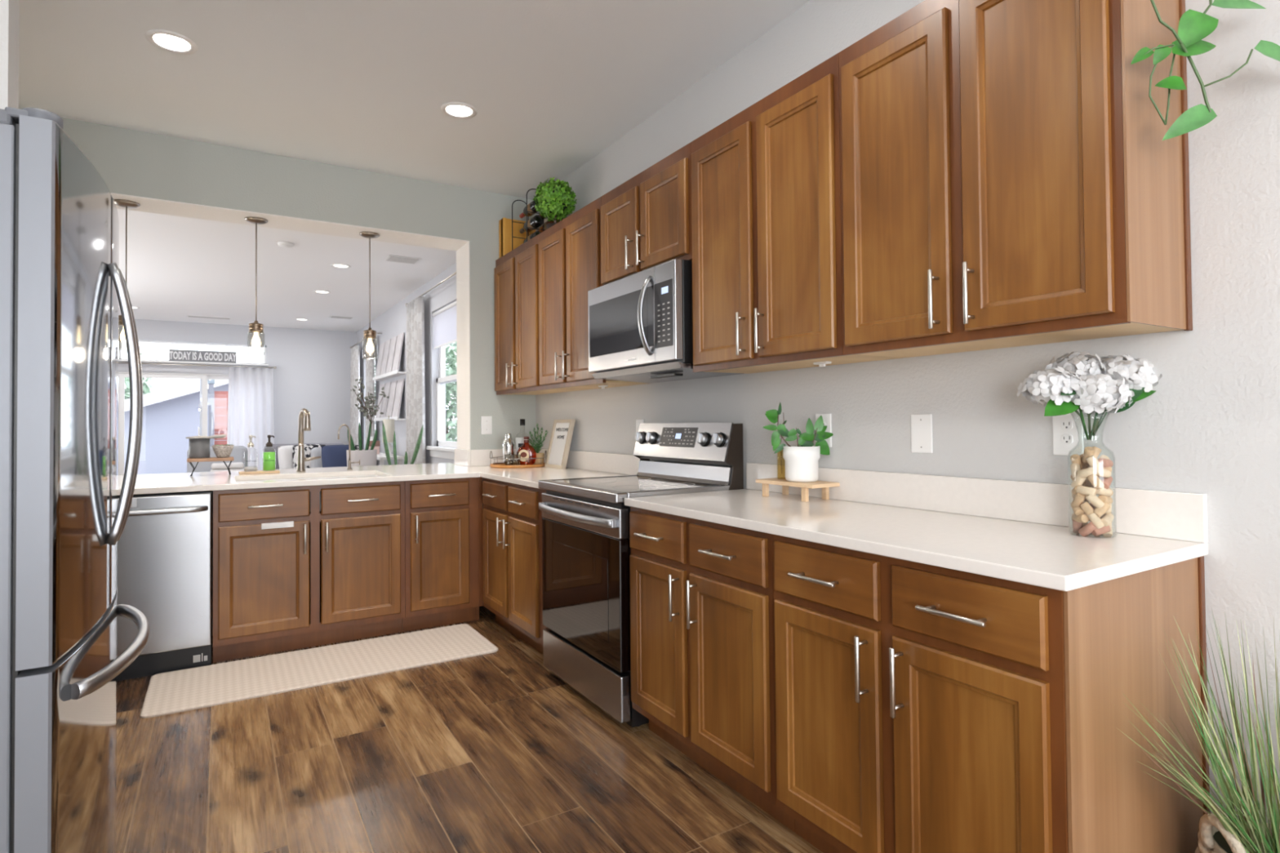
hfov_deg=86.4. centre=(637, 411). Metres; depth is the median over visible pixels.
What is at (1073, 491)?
cork
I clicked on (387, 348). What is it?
board
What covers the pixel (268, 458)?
soap dispenser
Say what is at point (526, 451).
bottle
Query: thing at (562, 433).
welcome sign
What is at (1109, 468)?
cork
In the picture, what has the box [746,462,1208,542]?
backsplash
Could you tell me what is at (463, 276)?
trim
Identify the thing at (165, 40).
recessed light
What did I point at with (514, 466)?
serving tray
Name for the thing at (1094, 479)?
cork
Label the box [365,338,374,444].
curtain
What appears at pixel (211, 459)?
wooden riser
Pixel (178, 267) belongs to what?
ceiling
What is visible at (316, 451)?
armchair
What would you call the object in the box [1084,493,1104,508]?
cork
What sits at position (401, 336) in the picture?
board
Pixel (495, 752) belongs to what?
floor
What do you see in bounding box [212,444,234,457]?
speckled bowl
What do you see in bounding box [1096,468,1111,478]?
cork
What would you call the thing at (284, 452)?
pillow
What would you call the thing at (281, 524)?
door towel bar
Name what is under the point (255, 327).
pendant light
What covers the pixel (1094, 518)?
cork
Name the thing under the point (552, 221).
wine bottle
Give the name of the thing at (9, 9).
wall partition
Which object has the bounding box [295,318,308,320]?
recessed light
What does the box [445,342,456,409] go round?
tree
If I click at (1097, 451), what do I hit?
cork
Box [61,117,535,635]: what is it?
wall
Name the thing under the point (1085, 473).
cork
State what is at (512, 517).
base cabinet
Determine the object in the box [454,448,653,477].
backsplash
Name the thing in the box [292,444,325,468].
pillow
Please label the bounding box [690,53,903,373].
upper cabinet
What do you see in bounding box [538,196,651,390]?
upper cabinet
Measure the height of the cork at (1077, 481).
0.040 m
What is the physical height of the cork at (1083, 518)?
0.025 m
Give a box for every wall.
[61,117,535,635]
[118,319,356,444]
[356,0,1279,823]
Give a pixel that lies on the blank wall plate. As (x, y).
(921, 424)
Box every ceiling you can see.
[18,0,810,199]
[116,208,456,332]
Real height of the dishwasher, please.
0.875 m
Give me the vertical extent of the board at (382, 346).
0.500 m
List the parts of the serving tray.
wire rail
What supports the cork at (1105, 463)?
in the glass vase at (1115, 524)
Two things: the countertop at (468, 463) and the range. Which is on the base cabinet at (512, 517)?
the countertop at (468, 463)
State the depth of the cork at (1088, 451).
1.70 m
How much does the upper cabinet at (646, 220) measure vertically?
0.487 m
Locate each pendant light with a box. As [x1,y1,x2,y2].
[113,199,140,342]
[244,216,267,355]
[359,231,379,359]
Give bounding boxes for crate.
[498,217,535,257]
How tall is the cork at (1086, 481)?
0.036 m
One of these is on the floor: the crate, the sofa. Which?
the sofa
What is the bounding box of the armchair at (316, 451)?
[311,447,322,467]
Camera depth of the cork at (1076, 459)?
1.72 m
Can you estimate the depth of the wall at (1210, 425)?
1.74 m
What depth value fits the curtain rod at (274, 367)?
10.35 m
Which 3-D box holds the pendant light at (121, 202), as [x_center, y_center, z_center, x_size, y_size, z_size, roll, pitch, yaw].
[-2.904,-0.766,3.869,0.128,0.836,0.128,0,-1,-31]
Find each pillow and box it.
[277,444,294,469]
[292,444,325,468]
[321,444,351,467]
[354,444,359,449]
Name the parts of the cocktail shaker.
strainer lid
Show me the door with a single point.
(202, 429)
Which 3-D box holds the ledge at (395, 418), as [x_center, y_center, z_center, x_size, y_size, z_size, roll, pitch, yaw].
[-3.336,0.105,9.124,0.114,0.045,1.610,0,-1,-31]
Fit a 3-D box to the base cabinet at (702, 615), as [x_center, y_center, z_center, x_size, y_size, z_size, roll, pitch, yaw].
[0.418,0.802,2.449,0.663,0.884,0.800,0,-1,-31]
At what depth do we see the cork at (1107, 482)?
1.67 m
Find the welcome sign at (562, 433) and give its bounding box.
[544,419,575,469]
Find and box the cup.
[502,445,514,465]
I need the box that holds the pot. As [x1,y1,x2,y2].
[546,222,556,229]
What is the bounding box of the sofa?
[264,442,344,469]
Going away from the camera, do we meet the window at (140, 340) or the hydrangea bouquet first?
the hydrangea bouquet
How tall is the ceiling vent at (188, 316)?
0.009 m
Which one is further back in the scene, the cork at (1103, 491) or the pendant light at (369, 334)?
the pendant light at (369, 334)
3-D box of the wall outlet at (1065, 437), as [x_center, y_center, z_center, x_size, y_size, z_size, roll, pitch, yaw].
[1.169,0.057,1.852,0.008,0.128,0.078,0,-1,-31]
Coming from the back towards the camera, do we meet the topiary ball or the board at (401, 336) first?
the board at (401, 336)
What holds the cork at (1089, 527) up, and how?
in the glass vase at (1115, 524)
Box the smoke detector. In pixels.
[277,241,293,248]
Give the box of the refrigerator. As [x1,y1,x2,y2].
[0,106,149,852]
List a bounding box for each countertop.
[117,448,653,495]
[624,462,1208,591]
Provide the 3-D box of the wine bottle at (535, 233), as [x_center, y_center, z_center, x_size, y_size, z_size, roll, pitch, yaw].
[-0.722,-1.135,4.567,0.073,0.073,0.302,0,-1,-31]
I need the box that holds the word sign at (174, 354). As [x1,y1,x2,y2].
[168,349,236,363]
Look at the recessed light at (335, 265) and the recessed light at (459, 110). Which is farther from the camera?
the recessed light at (335, 265)
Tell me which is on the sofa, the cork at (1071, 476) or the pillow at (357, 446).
the pillow at (357, 446)
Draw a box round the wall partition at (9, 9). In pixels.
[0,0,19,109]
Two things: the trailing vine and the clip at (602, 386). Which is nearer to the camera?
the trailing vine
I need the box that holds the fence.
[208,383,228,446]
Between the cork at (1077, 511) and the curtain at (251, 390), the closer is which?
the cork at (1077, 511)
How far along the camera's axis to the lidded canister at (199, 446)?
4.04 m
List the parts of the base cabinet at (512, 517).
handle, drawer, door, handle, handle, handle, drawer, door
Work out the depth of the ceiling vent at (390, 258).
6.55 m
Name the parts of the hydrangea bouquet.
stem, stem, stem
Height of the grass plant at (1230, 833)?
0.814 m
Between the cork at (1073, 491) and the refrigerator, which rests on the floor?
the refrigerator
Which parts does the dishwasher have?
control panel, kick plate, handle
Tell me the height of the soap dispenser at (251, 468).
0.223 m
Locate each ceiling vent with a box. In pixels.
[186,315,231,319]
[328,315,354,319]
[383,254,422,264]
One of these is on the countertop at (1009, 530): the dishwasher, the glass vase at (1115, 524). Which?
the glass vase at (1115, 524)
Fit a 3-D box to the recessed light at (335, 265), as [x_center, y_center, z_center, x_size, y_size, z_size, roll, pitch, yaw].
[-2.963,-1.448,6.802,0.188,0.006,0.188,0,-1,-31]
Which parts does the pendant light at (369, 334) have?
rod, bulb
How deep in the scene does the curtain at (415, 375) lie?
7.58 m
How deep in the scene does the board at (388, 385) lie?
9.24 m
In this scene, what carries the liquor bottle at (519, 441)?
on the serving tray
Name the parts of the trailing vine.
stem, stem, stem, stem, stem, stem, stem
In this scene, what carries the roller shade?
attached to the wall at (1210, 425)
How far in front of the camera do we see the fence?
12.75 m
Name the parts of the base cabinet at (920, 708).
handle, drawer, door, handle, handle, frame, handle, drawer, door, panel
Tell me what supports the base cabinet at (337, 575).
on the floor
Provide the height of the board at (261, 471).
0.012 m
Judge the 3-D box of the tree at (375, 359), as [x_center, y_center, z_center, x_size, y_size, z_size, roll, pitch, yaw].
[-8.033,-0.185,19.227,2.898,3.727,2.565,-1,-1,19]
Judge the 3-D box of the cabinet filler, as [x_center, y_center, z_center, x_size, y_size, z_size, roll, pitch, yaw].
[-0.976,0.844,4.183,0.024,0.884,0.089,0,-1,-31]
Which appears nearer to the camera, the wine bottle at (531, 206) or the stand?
the stand
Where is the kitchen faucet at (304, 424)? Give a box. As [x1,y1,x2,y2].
[296,408,320,471]
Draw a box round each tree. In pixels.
[124,353,155,399]
[373,342,457,441]
[374,359,375,432]
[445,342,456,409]
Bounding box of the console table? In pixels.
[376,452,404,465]
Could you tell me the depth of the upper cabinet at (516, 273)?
4.45 m
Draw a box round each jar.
[247,329,265,355]
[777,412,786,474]
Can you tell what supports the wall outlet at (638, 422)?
attached to the wall at (1210, 425)
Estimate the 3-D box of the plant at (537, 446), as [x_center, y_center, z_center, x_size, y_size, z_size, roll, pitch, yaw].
[-0.681,0.224,4.682,0.139,0.283,0.094,-1,-1,11]
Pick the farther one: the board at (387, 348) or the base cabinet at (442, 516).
the board at (387, 348)
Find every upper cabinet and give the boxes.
[493,234,579,395]
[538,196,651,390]
[600,142,692,285]
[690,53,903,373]
[838,0,1192,357]
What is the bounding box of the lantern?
[207,379,214,384]
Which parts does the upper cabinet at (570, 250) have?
door, handle, handle, frame, door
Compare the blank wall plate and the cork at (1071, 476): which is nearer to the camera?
the cork at (1071, 476)
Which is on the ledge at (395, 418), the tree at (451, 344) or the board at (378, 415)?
the board at (378, 415)
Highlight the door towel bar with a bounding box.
[261,520,293,529]
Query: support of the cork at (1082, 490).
in the glass vase at (1115, 524)
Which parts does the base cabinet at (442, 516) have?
handle, drawer, door, handle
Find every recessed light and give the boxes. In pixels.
[145,29,198,54]
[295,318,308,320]
[313,290,330,293]
[330,263,351,268]
[440,102,477,119]
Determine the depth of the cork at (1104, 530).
1.67 m
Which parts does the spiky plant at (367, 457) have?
pot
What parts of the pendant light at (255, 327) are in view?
rod, bulb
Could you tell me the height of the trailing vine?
0.694 m
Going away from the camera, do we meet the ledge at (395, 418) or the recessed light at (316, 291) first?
the recessed light at (316, 291)
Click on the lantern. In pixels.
(209, 381)
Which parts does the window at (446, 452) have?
sill, frame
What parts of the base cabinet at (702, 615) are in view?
handle, drawer, door, handle, handle, handle, drawer, door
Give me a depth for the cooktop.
2.98 m
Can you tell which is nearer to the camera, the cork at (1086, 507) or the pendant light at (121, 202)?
the cork at (1086, 507)
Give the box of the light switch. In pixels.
[480,416,492,434]
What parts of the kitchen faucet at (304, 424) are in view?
spout, lever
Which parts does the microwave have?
door, handle, control panel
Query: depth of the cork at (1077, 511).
1.70 m
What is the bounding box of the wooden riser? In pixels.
[186,456,234,475]
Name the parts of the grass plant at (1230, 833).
handle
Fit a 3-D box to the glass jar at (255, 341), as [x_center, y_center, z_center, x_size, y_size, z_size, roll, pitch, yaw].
[-2.351,-0.422,4.199,0.096,0.150,0.096,0,-1,-31]
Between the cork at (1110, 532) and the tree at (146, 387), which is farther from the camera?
the tree at (146, 387)
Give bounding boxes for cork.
[1070,454,1082,469]
[1070,462,1080,479]
[1070,474,1085,485]
[1070,502,1084,515]
[1071,474,1086,488]
[1071,485,1077,494]
[1071,493,1085,506]
[1071,514,1088,523]
[1072,519,1082,533]
[1075,484,1096,495]
[1077,466,1097,477]
[1078,521,1097,536]
[1080,453,1090,467]
[1080,501,1093,515]
[1082,446,1094,463]
[1084,478,1093,485]
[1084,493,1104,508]
[1085,455,1102,471]
[1086,474,1104,489]
[1087,512,1104,528]
[1091,525,1111,536]
[1092,446,1101,458]
[1093,487,1111,496]
[1093,502,1110,517]
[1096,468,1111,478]
[1097,454,1109,459]
[1097,457,1113,467]
[1097,495,1112,503]
[1100,513,1114,526]
[1101,475,1112,488]
[1102,466,1111,471]
[1102,502,1111,516]
[1102,521,1112,536]
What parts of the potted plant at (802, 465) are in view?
stem, pot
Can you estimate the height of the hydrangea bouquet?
0.230 m
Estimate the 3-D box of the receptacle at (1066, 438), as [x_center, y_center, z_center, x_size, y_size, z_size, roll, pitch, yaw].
[1.167,0.076,1.850,0.003,0.029,0.029,0,-1,-31]
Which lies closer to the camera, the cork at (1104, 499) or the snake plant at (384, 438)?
the cork at (1104, 499)
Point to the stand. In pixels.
(825, 486)
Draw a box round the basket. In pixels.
[1210,818,1279,852]
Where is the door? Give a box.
[118,371,228,475]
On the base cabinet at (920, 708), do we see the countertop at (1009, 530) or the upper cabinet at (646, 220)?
the countertop at (1009, 530)
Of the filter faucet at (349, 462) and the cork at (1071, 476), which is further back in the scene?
the filter faucet at (349, 462)
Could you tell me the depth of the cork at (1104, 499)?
1.67 m
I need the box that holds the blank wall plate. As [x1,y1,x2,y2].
[911,413,933,453]
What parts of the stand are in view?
leg, leg, leg, leg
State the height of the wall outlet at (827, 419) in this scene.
0.128 m
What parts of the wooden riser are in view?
leg, leg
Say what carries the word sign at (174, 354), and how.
on the trim at (119, 360)
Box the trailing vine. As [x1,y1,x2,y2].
[1130,0,1279,140]
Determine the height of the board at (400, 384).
0.500 m
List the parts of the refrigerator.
door, freezer drawer, handle, door, handle, handle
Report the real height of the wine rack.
0.380 m
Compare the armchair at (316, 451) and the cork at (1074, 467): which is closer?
the cork at (1074, 467)
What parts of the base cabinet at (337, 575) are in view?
door, drawer, handle, handle, handle, drawer, door, handle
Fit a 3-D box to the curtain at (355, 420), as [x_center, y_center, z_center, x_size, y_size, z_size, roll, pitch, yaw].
[-4.620,0.068,11.147,0.082,2.240,0.630,0,-1,-31]
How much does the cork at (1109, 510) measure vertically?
0.041 m
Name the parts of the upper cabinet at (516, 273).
door, handle, handle, frame, door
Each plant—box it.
[346,420,377,466]
[382,422,422,465]
[528,423,547,464]
[762,402,833,482]
[1115,605,1279,852]
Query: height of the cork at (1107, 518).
0.032 m
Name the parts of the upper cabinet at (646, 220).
door, handle, handle, door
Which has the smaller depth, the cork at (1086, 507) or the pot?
the cork at (1086, 507)
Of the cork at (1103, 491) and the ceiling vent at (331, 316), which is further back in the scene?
the ceiling vent at (331, 316)
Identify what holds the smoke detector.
attached to the ceiling at (178, 267)
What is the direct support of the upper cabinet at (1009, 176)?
attached to the wall at (1210, 425)
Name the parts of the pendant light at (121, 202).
bulb, rod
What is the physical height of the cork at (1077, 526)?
0.042 m
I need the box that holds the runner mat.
[140,623,497,718]
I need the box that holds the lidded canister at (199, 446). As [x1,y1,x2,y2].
[186,434,226,457]
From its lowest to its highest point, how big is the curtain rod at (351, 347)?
0.044 m
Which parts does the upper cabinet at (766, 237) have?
door, handle, handle, door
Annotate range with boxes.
[538,422,743,727]
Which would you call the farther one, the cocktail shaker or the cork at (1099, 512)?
the cocktail shaker
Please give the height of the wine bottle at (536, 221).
0.073 m
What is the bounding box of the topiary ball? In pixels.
[533,177,576,229]
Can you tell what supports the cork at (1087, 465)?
in the glass vase at (1115, 524)
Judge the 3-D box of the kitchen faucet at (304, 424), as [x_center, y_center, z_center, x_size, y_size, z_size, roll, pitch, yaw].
[-2.113,0.183,4.333,0.131,0.402,0.161,-1,-1,2]
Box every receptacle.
[1061,419,1072,430]
[1061,433,1072,444]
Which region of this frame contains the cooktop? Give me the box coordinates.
[538,475,729,503]
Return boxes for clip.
[598,385,608,388]
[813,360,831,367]
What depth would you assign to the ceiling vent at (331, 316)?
9.99 m
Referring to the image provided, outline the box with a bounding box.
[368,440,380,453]
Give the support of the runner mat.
on the floor
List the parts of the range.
handle, door rail, oven door, storage drawer, knob, knob, touch panel, knob, knob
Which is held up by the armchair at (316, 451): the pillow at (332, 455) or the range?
the pillow at (332, 455)
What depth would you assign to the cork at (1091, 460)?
1.67 m
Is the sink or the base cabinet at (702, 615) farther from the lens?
the sink
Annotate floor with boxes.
[115,605,823,852]
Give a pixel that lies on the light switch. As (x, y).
(486, 421)
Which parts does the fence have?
post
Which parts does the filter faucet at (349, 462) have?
spout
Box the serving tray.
[489,450,546,468]
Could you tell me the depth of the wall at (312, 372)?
11.12 m
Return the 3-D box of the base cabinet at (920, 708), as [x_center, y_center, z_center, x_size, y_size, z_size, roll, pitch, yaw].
[0.838,0.786,1.761,0.663,0.884,0.810,0,-1,-31]
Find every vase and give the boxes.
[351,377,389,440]
[1066,413,1116,537]
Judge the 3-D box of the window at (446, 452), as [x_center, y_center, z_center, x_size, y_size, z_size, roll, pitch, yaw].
[-1.899,-0.308,6.951,0.170,1.580,1.350,0,-1,-31]
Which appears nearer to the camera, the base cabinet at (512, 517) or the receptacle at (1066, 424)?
the receptacle at (1066, 424)
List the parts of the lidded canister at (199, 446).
lid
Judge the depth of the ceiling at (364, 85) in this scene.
3.17 m
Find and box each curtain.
[226,367,274,470]
[350,345,360,444]
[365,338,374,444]
[405,296,426,464]
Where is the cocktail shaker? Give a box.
[502,433,514,465]
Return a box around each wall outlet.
[635,419,644,432]
[815,413,831,447]
[1052,408,1083,455]
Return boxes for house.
[124,362,263,474]
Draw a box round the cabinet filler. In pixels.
[475,477,483,620]
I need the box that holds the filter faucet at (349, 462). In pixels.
[337,424,359,469]
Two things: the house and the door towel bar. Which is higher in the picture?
the house
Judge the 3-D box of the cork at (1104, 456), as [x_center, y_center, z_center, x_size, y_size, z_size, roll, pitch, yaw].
[1.168,0.130,1.717,0.021,0.040,0.040,0,-1,-15]
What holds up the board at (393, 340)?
on the ledge at (394, 373)
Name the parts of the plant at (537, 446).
pot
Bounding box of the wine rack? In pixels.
[511,188,559,250]
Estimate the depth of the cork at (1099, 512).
1.67 m
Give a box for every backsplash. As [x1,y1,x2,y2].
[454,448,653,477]
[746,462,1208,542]
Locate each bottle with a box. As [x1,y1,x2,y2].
[515,418,525,462]
[516,436,536,465]
[519,200,537,217]
[519,214,543,233]
[520,231,541,245]
[537,218,559,232]
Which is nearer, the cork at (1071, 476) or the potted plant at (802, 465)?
the cork at (1071, 476)
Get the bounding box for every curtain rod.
[118,362,276,368]
[350,332,382,348]
[404,271,456,306]
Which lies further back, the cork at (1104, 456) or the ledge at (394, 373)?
the ledge at (394, 373)
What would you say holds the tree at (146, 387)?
on the ground
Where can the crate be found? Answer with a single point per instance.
(504, 224)
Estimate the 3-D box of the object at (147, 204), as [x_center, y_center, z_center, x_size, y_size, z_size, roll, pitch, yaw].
[-2.324,-1.187,4.237,2.512,0.006,0.299,0,-1,-31]
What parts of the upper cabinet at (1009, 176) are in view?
door, handle, handle, door, panel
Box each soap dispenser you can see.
[244,435,257,471]
[262,435,275,471]
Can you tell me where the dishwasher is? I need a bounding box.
[116,490,213,680]
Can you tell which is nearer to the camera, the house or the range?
the range
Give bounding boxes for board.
[238,470,279,474]
[375,342,385,376]
[375,383,385,417]
[380,338,391,374]
[380,382,391,417]
[386,335,397,373]
[386,380,397,417]
[391,332,404,371]
[391,378,404,417]
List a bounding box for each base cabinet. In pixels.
[213,480,404,662]
[402,477,479,631]
[482,477,546,654]
[629,506,795,832]
[772,533,1209,852]
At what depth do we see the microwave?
3.01 m
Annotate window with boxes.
[118,338,266,364]
[426,346,457,459]
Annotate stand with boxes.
[755,477,839,502]
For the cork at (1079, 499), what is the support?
in the glass vase at (1115, 524)
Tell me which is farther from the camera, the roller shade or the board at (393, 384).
the board at (393, 384)
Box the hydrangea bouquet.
[1016,351,1162,439]
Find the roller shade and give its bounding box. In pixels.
[431,301,456,349]
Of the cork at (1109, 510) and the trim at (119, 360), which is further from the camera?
the trim at (119, 360)
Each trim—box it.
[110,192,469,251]
[118,359,268,366]
[456,241,470,449]
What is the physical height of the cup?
0.135 m
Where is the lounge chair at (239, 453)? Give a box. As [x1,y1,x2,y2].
[186,445,247,472]
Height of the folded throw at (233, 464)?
0.070 m
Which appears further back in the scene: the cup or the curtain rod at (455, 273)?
the curtain rod at (455, 273)
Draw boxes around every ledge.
[372,369,406,381]
[372,416,405,421]
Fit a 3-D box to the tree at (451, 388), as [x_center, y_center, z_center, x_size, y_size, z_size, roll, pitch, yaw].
[-4.083,-0.094,14.329,2.947,3.308,2.541,0,-1,-31]

